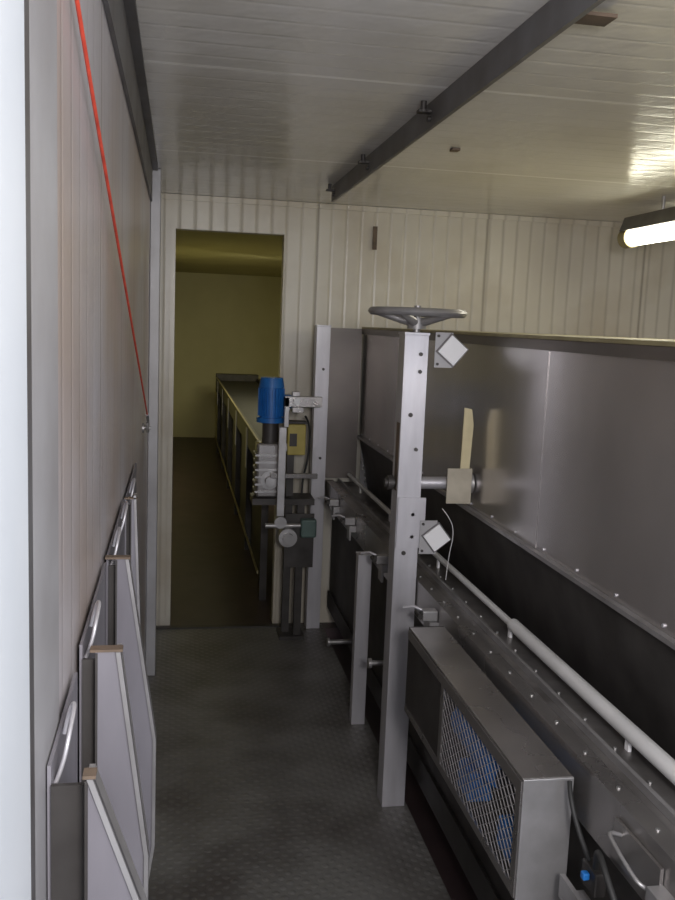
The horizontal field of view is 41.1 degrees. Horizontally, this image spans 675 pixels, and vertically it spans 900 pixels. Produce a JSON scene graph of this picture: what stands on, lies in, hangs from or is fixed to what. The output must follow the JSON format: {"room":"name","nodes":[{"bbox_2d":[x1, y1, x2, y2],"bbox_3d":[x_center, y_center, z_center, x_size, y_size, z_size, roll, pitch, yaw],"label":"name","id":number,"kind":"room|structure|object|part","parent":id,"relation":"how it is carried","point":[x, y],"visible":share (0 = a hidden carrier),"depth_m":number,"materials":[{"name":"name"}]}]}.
{"room":"factory floor","nodes":[
{"label":"factory floor","id":0,"kind":"room"},
{"bbox_2d":[57,0,149,781],"bbox_3d":[-0.721,0.153,2.967,0.100,2.520,4.309,1,8,-10],"label":"wall","id":1,"kind":"structure","parent":0,"point":[102,411],"depth_m":1.46,"materials":[{"name":"white metal"}]},
{"bbox_2d":[0,0,30,899],"bbox_3d":[-0.290,0.485,0.571,0.112,2.480,0.475,1,8,-10],"label":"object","id":2,"kind":"structure","parent":1,"relation":"in","point":[15,808],"depth_m":0.68,"materials":[{"name":"white paint"}]},
{"bbox_2d":[24,0,35,899],"bbox_3d":[-0.339,0.446,0.834,0.106,2.480,0.061,1,8,-10],"label":"trim","id":3,"kind":"structure","parent":1,"relation":"attached to","point":[26,2],"depth_m":0.79,"materials":[{"name":"grey metal"}]},
{"bbox_2d":[29,0,58,899],"bbox_3d":[-0.313,0.428,0.968,0.004,2.480,0.188,1,8,-10],"label":"trim","id":4,"kind":"structure","parent":1,"relation":"attached to","point":[42,13],"depth_m":0.90,"materials":[{"name":"paint"}]},
{"bbox_2d":[75,0,150,432],"bbox_3d":[-0.512,-0.323,2.226,0.032,0.893,2.650,1,8,-10],"label":"pull cord","id":5,"kind":"object","parent":1,"relation":"attached to","point":[147,427],"visible":1,"depth_m":1.44,"materials":[{"name":"red plastic"}]},
{"bbox_2d":[102,0,157,200],"bbox_3d":[-0.551,-0.972,2.497,0.033,0.150,3.265,1,8,-10],"label":"ceiling beam","id":6,"kind":"structure","parent":1,"relation":"attached to","point":[122,15],"depth_m":2.27,"materials":[{"name":"grey metal"}]},
{"bbox_2d":[146,169,161,675],"bbox_3d":[-0.883,-0.092,4.314,0.047,2.420,0.100,1,8,-10],"label":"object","id":7,"kind":"structure","parent":1,"relation":"attached to","point":[155,204],"depth_m":4.26,"materials":[{"name":"paint"}]},
{"bbox_2d":[156,623,292,628],"bbox_3d":[-0.656,1.015,5.184,0.831,0.006,0.040,1,8,-10],"label":"trim","id":8,"kind":"structure","parent":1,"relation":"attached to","point":[290,624],"depth_m":5.17,"materials":[{"name":"metal"}]},
{"bbox_2d":[173,272,280,437],"bbox_3d":[-0.938,-1.360,13.744,3.433,2.520,0.099,1,8,-10],"label":"wall","id":9,"kind":"structure","parent":0,"point":[225,323],"depth_m":13.52,"materials":[{"name":"paint"}]},
{"bbox_2d":[175,230,282,276],"bbox_3d":[-0.155,-2.041,9.438,3.433,0.079,8.568,1,8,-10],"label":"ceiling","id":10,"kind":"structure","parent":0,"point":[196,251],"depth_m":9.24,"materials":[{"name":"yellow paint"}]},
{"bbox_2d":[148,437,450,899],"bbox_3d":[0.232,0.846,7.040,3.233,0.100,14.000,1,8,-10],"label":"floor","id":11,"kind":"structure","parent":0,"point":[266,785],"depth_m":3.70,"materials":[{"name":"grey metal"}]},
{"bbox_2d":[47,672,147,899],"bbox_3d":[-0.293,0.930,1.137,0.106,1.315,0.289,1,8,-10],"label":"panel","id":12,"kind":"object","parent":11,"relation":"on","point":[89,857],"visible":1,"depth_m":0.94,"materials":[{"name":"metal"}]},
{"bbox_3d":[-0.298,0.318,0.992,0.019,0.064,0.080,1,8,-10],"label":"handle","id":13,"kind":"part","parent":12,"relation":"part of","materials":[{"name":"metal"}]},
{"bbox_2d":[79,562,148,898],"bbox_3d":[-0.367,0.865,1.527,0.097,1.331,0.464,1,8,-10],"label":"panel","id":14,"kind":"object","parent":11,"relation":"on","point":[106,731],"visible":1,"depth_m":1.25,"materials":[{"name":"metal"}]},
{"bbox_3d":[-0.354,0.257,1.306,0.019,0.065,0.080,1,8,-10],"label":"handle","id":15,"kind":"part","parent":14,"relation":"part of","materials":[{"name":"metal"}]},
{"bbox_2d":[105,499,155,875],"bbox_3d":[-0.460,0.788,2.053,0.097,1.331,0.584,1,8,-10],"label":"panel","id":16,"kind":"object","parent":11,"relation":"on","point":[123,627],"visible":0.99,"depth_m":1.72,"materials":[{"name":"metal"}]},
{"bbox_3d":[-0.437,0.188,1.774,0.019,0.065,0.080,1,8,-10],"label":"handle","id":17,"kind":"part","parent":16,"relation":"part of","materials":[{"name":"metal"}]},
{"bbox_3d":[-0.482,0.151,2.027,0.019,0.065,0.080,1,8,-10],"label":"handle","id":18,"kind":"part","parent":16,"relation":"part of","materials":[{"name":"metal"}]},
{"bbox_2d":[124,463,140,626],"bbox_3d":[-0.595,0.702,2.663,0.045,1.321,0.604,1,8,-10],"label":"panel","id":19,"kind":"object","parent":11,"relation":"on","point":[131,522],"visible":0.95,"depth_m":2.31,"materials":[{"name":"metal"}]},
{"bbox_3d":[-0.544,0.110,2.380,0.019,0.065,0.080,1,8,-10],"label":"handle","id":20,"kind":"part","parent":19,"relation":"part of","materials":[{"name":"metal"}]},
{"bbox_2d":[215,373,268,599],"bbox_3d":[-0.821,-0.047,9.262,0.594,1.030,7.350,1,8,-10],"label":"conveyor","id":21,"kind":"object","parent":11,"relation":"on","point":[238,430],"visible":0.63,"depth_m":8.24,"materials":[{"name":"metal"}]},
{"bbox_3d":[-1.118,0.303,9.235,0.010,0.020,6.900,1,8,-10],"label":"rail","id":22,"kind":"part","parent":21,"relation":"part of","materials":[{"name":"gold metal"}]},
{"bbox_3d":[-0.781,-0.415,9.087,0.580,0.150,7.100,1,8,-10],"label":"rail","id":23,"kind":"part","parent":21,"relation":"part of","materials":[{"name":"metal"}]},
{"bbox_2d":[250,391,321,639],"bbox_3d":[-0.297,0.365,4.939,0.350,1.390,0.295,1,8,-10],"label":"machine actuator","id":24,"kind":"object","parent":11,"relation":"on","point":[278,446],"visible":0.99,"depth_m":4.89,"materials":[{"name":"metal"}]},
{"bbox_2d":[256,377,290,423],"bbox_3d":[-0.346,-0.272,4.886,0.183,0.242,0.156,1,8,-10],"label":"motor","id":25,"kind":"object","parent":24,"relation":"attached to","point":[271,390],"visible":0.97,"depth_m":4.83,"materials":[{"name":"blue metal"}]},
{"bbox_3d":[-0.311,0.389,4.871,0.066,0.066,0.050,1,8,-10],"label":"second knob","id":26,"kind":"part","parent":24,"relation":"part of","materials":[{"name":"metal"}]},
{"bbox_3d":[-0.254,0.410,4.879,0.275,0.028,0.028,1,8,-10],"label":"stem","id":27,"kind":"part","parent":24,"relation":"part of","materials":[{"name":"metal"}]},
{"bbox_3d":[-0.281,0.534,5.036,0.040,1.029,0.040,1,8,-10],"label":"support leg","id":28,"kind":"part","parent":24,"relation":"part of","materials":[{"name":"metal"}]},
{"bbox_3d":[-0.269,0.473,4.857,0.100,0.100,0.095,1,8,-10],"label":"round knob","id":29,"kind":"part","parent":24,"relation":"part of","materials":[{"name":"metal"}]},
{"bbox_3d":[-0.211,0.496,4.930,0.160,0.300,0.010,1,8,-10],"label":"bracket plate","id":30,"kind":"part","parent":24,"relation":"part of","materials":[{"name":"metal"}]},
{"bbox_2d":[304,325,330,628],"bbox_3d":[-0.115,0.167,5.131,0.082,1.743,0.094,1,8,-10],"label":"support post","id":31,"kind":"object","parent":11,"relation":"on","point":[322,332],"visible":0.98,"depth_m":5.08,"materials":[{"name":"metal"}]},
{"bbox_2d":[349,551,371,724],"bbox_3d":[0.101,0.830,3.957,0.064,0.773,0.058,1,8,-10],"label":"machine leg","id":32,"kind":"object","parent":11,"relation":"on","point":[363,562],"visible":0.86,"depth_m":3.93,"materials":[{"name":"metal"}]},
{"bbox_2d":[377,332,429,806],"bbox_3d":[0.240,0.451,3.235,0.104,1.733,0.098,1,8,-10],"label":"support post","id":33,"kind":"object","parent":11,"relation":"on","point":[408,507],"visible":1,"depth_m":3.19,"materials":[{"name":"metal"}]},
{"bbox_3d":[0.258,0.256,3.164,0.100,0.180,0.008,1,8,-10],"label":"gusset plate","id":34,"kind":"part","parent":33,"relation":"part of","materials":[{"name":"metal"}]},
{"bbox_2d":[368,305,466,331],"bbox_3d":[0.276,-0.453,3.112,0.342,0.090,0.342,1,8,-10],"label":"handwheel","id":35,"kind":"object","parent":33,"relation":"on","point":[412,317],"visible":0.99,"depth_m":3.02,"materials":[{"name":"metal"}]},
{"bbox_2d":[418,520,450,553],"bbox_3d":[0.347,0.309,3.172,0.116,0.120,0.016,1,8,-10],"label":"plate","id":36,"kind":"object","parent":33,"relation":"attached to","point":[433,536],"visible":1,"depth_m":3.17,"materials":[{"name":"metal"}]},
{"bbox_3d":[0.349,0.309,3.169,0.097,0.097,0.008,1,8,-10],"label":"plate","id":37,"kind":"part","parent":36,"relation":"part of","materials":[{"name":"white plastic"}]},
{"bbox_2d":[434,332,468,367],"bbox_3d":[0.393,-0.341,3.085,0.119,0.120,0.016,1,8,-10],"label":"plate","id":38,"kind":"object","parent":33,"relation":"attached to","point":[449,350],"visible":1,"depth_m":3.08,"materials":[{"name":"metal"}]},
{"bbox_2d":[325,478,674,899],"bbox_3d":[0.367,0.852,3.166,0.225,0.768,4.300,1,8,-10],"label":"frame","id":39,"kind":"object","parent":33,"relation":"attached to","point":[610,781],"visible":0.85,"depth_m":2.50,"materials":[{"name":"metal"}]},
{"bbox_2d":[318,496,338,505],"bbox_3d":[-0.049,0.268,4.756,0.108,0.048,0.058,1,8,-10],"label":"clamp","id":40,"kind":"object","parent":39,"relation":"on","point":[332,502],"visible":1,"depth_m":4.74,"materials":[{"name":"metal"}]},
{"bbox_2d":[326,638,351,645],"bbox_3d":[0.008,0.971,4.556,0.124,0.044,0.044,1,8,-10],"label":"rod","id":41,"kind":"object","parent":39,"relation":"attached to","point":[328,641],"visible":1,"depth_m":4.55,"materials":[{"name":"metal"}]},
{"bbox_2d":[332,514,355,524],"bbox_3d":[0.029,0.332,4.317,0.108,0.048,0.058,1,8,-10],"label":"clamp","id":42,"kind":"object","parent":39,"relation":"on","point":[347,520],"visible":1,"depth_m":4.30,"materials":[{"name":"metal"}]},
{"bbox_2d":[361,551,388,563],"bbox_3d":[0.150,0.432,3.635,0.108,0.048,0.058,1,8,-10],"label":"clamp","id":43,"kind":"object","parent":39,"relation":"on","point":[379,558],"visible":0.96,"depth_m":3.62,"materials":[{"name":"metal"}]},
{"bbox_3d":[0.125,0.417,3.637,0.066,0.020,0.013,5,8,18],"label":"lever","id":44,"kind":"part","parent":43,"relation":"part of","materials":[{"name":"metal"}]},
{"bbox_2d":[367,658,382,667],"bbox_3d":[0.188,0.850,3.595,0.134,0.040,0.040,1,8,-10],"label":"rod","id":45,"kind":"object","parent":39,"relation":"attached to","point":[370,662],"visible":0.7,"depth_m":3.58,"materials":[{"name":"metal"}]},
{"bbox_2d":[403,605,437,620],"bbox_3d":[0.271,0.532,2.953,0.108,0.048,0.058,1,8,-10],"label":"clamp","id":46,"kind":"object","parent":39,"relation":"on","point":[425,614],"visible":1,"depth_m":2.94,"materials":[{"name":"metal"}]},
{"bbox_3d":[0.246,0.517,2.955,0.066,0.020,0.013,5,8,18],"label":"lever","id":47,"kind":"part","parent":46,"relation":"part of","materials":[{"name":"metal"}]},
{"bbox_2d":[383,408,474,579],"bbox_3d":[0.322,0.150,3.208,0.321,0.618,0.101,1,8,-10],"label":"shaft","id":48,"kind":"object","parent":39,"relation":"on","point":[459,483],"visible":0.98,"depth_m":3.17,"materials":[{"name":"metal"}]},
{"bbox_3d":[0.420,0.120,3.222,0.089,0.125,0.100,1,8,-10],"label":"bearing plate","id":49,"kind":"part","parent":48,"relation":"part of","materials":[{"name":"beige plastic"}]},
{"bbox_3d":[0.455,-0.041,3.156,0.039,0.214,0.006,1,8,-10],"label":"slot plate","id":50,"kind":"part","parent":48,"relation":"part of","materials":[{"name":"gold metal"}]},
{"bbox_2d":[404,626,573,899],"bbox_3d":[0.347,0.880,2.376,0.115,0.530,0.952,1,8,-10],"label":"box","id":51,"kind":"object","parent":39,"relation":"attached to","point":[506,754],"visible":1,"depth_m":2.11,"materials":[{"name":"metal"}]},
{"bbox_3d":[0.303,0.709,2.644,0.112,0.270,0.366,1,8,-10],"label":"plate","id":52,"kind":"part","parent":51,"relation":"part of","materials":[{"name":"metal"}]},
{"bbox_3d":[0.299,0.754,2.349,0.006,0.263,0.940,1,8,-10],"label":"frame","id":53,"kind":"part","parent":51,"relation":"part of","materials":[{"name":"metal"}]},
{"bbox_3d":[0.374,0.735,2.262,0.104,0.104,0.270,1,8,-10],"label":"motor","id":54,"kind":"part","parent":51,"relation":"part of","materials":[{"name":"blue metal"}]},
{"bbox_3d":[0.381,0.750,2.220,0.084,0.092,0.420,1,8,-10],"label":"motor","id":55,"kind":"part","parent":51,"relation":"part of","materials":[{"name":"metal"}]},
{"bbox_3d":[0.431,0.947,1.915,0.112,0.530,0.006,1,8,-10],"label":"plate","id":56,"kind":"part","parent":51,"relation":"part of","materials":[{"name":"metal"}]},
{"bbox_2d":[558,780,616,899],"bbox_3d":[0.514,0.832,1.665,0.066,0.244,0.436,1,8,-10],"label":"junction","id":57,"kind":"object","parent":51,"relation":"attached to","point":[594,875],"visible":1,"depth_m":1.78,"materials":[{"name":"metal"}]},
{"bbox_2d":[347,473,674,784],"bbox_3d":[0.435,0.460,3.115,0.038,0.064,4.290,1,8,-10],"label":"pipe","id":58,"kind":"object","parent":39,"relation":"on","point":[634,736],"visible":0.93,"depth_m":2.19,"materials":[{"name":"metal"}]},
{"bbox_3d":[0.291,0.330,3.927,0.022,0.022,2.620,1,8,-10],"label":"thin rod","id":59,"kind":"part","parent":58,"relation":"part of","materials":[{"name":"grey metal"}]},
{"bbox_2d":[608,817,663,896],"bbox_3d":[0.533,0.760,1.658,0.044,0.080,0.170,1,8,-10],"label":"handle","id":60,"kind":"object","parent":39,"relation":"attached to","point":[640,866],"visible":0.9,"depth_m":1.65,"materials":[{"name":"metal"}]},
{"bbox_2d":[331,644,477,899],"bbox_3d":[1.466,1.551,2.919,2.238,0.060,5.340,1,8,-10],"label":"floor","id":61,"kind":"structure","parent":0,"point":[458,887],"depth_m":3.40,"materials":[{"name":"metal"}]},
{"bbox_2d":[325,327,674,759],"bbox_3d":[0.989,0.326,3.224,1.405,1.442,4.350,1,8,-10],"label":"tank","id":62,"kind":"object","parent":61,"relation":"on","point":[567,527],"visible":0.82,"depth_m":2.53,"materials":[{"name":"grey metal"}]},
{"bbox_3d":[0.521,-0.076,3.083,0.012,0.620,4.350,1,8,-10],"label":"panel","id":63,"kind":"part","parent":62,"relation":"part of","materials":[{"name":"metal"}]},
{"bbox_3d":[0.531,0.388,3.152,0.070,0.303,4.350,1,8,-10],"label":"panel","id":64,"kind":"part","parent":62,"relation":"part of","materials":[{"name":"metal"}]},
{"bbox_3d":[1.112,-0.380,3.143,1.212,0.012,4.350,1,8,-10],"label":"lid","id":65,"kind":"part","parent":62,"relation":"part of","materials":[{"name":"grey metal"}]},
{"bbox_2d":[136,0,674,222],"bbox_3d":[1.062,-1.034,2.566,3.433,0.079,5.530,1,8,-10],"label":"ceiling","id":66,"kind":"structure","parent":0,"point":[280,100],"depth_m":2.75,"materials":[{"name":"paint"}]},
{"bbox_2d":[450,148,460,151],"bbox_3d":[0.442,-1.127,3.381,0.030,0.008,0.040,1,8,-10],"label":"clip","id":67,"kind":"object","parent":66,"relation":"attached to","point":[452,149],"depth_m":3.37,"materials":[{"name":"metal"}]},
{"bbox_2d":[331,0,604,201],"bbox_3d":[0.383,-0.922,2.139,0.012,0.075,4.700,1,8,-10],"label":"beam","id":68,"kind":"structure","parent":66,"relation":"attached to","point":[553,18],"depth_m":2.23,"materials":[{"name":"grey metal"}]},
{"bbox_2d":[328,184,334,196],"bbox_3d":[-0.025,-1.254,4.347,0.060,0.058,0.036,1,8,-10],"label":"bolt","id":69,"kind":"object","parent":68,"relation":"attached to","point":[329,185],"visible":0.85,"depth_m":4.34,"materials":[{"name":"metal"}]},
{"bbox_2d":[358,154,368,169],"bbox_3d":[0.114,-1.140,3.567,0.060,0.058,0.036,1,8,-10],"label":"bolt","id":70,"kind":"object","parent":68,"relation":"attached to","point":[362,155],"visible":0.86,"depth_m":3.56,"materials":[{"name":"metal"}]},
{"bbox_2d":[417,100,430,121],"bbox_3d":[0.269,-1.012,2.690,0.060,0.058,0.036,1,8,-10],"label":"bolt","id":71,"kind":"object","parent":68,"relation":"attached to","point":[423,107],"visible":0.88,"depth_m":2.68,"materials":[{"name":"metal"}]},
{"bbox_2d":[416,109,431,114],"bbox_3d":[0.259,-1.011,2.689,0.039,0.008,0.030,1,8,-10],"label":"lug","id":72,"kind":"object","parent":71,"relation":"attached to","point":[420,111],"visible":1,"depth_m":2.68,"materials":[{"name":"metal"}]},
{"bbox_2d":[574,11,617,26],"bbox_3d":[0.506,-0.902,1.876,0.138,0.008,0.060,1,8,-10],"label":"splice","id":73,"kind":"object","parent":66,"relation":"attached to","point":[593,18],"visible":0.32,"depth_m":1.87,"materials":[{"name":"brown metal"}]},
{"bbox_2d":[617,196,674,248],"bbox_3d":[1.629,-1.047,3.921,0.110,0.222,1.500,1,8,-10],"label":"lamp","id":74,"kind":"object","parent":66,"relation":"hanging from","point":[659,225],"visible":1,"depth_m":4.37,"materials":[{"name":"beige plastic"}]},
{"bbox_2d":[625,222,674,245],"bbox_3d":[1.629,-0.987,3.915,0.090,0.090,1.390,1,8,-10],"label":"diffuser","id":75,"kind":"object","parent":74,"relation":"attached to","point":[636,233],"depth_m":4.37,"materials":[{"name":"beige plastic"}]},
{"bbox_2d":[156,199,674,625],"bbox_3d":[0.493,-0.135,5.383,3.333,2.520,0.100,1,8,-10],"label":"wall","id":76,"kind":"structure","parent":0,"point":[507,276],"depth_m":5.24,"materials":[{"name":"white metal"}]},
{"bbox_2d":[166,223,287,620],"bbox_3d":[-0.647,-0.125,5.189,0.645,2.262,0.108,1,8,-10],"label":"trim","id":77,"kind":"structure","parent":76,"relation":"attached to","point":[174,227],"depth_m":5.07,"materials":[{"name":"white metal"}]},
{"bbox_2d":[161,193,621,227],"bbox_3d":[0.598,-1.361,5.183,3.231,0.029,0.013,1,8,-10],"label":"trim","id":78,"kind":"structure","parent":76,"relation":"attached to","point":[163,195],"depth_m":5.12,"materials":[{"name":"white metal"}]}
]}

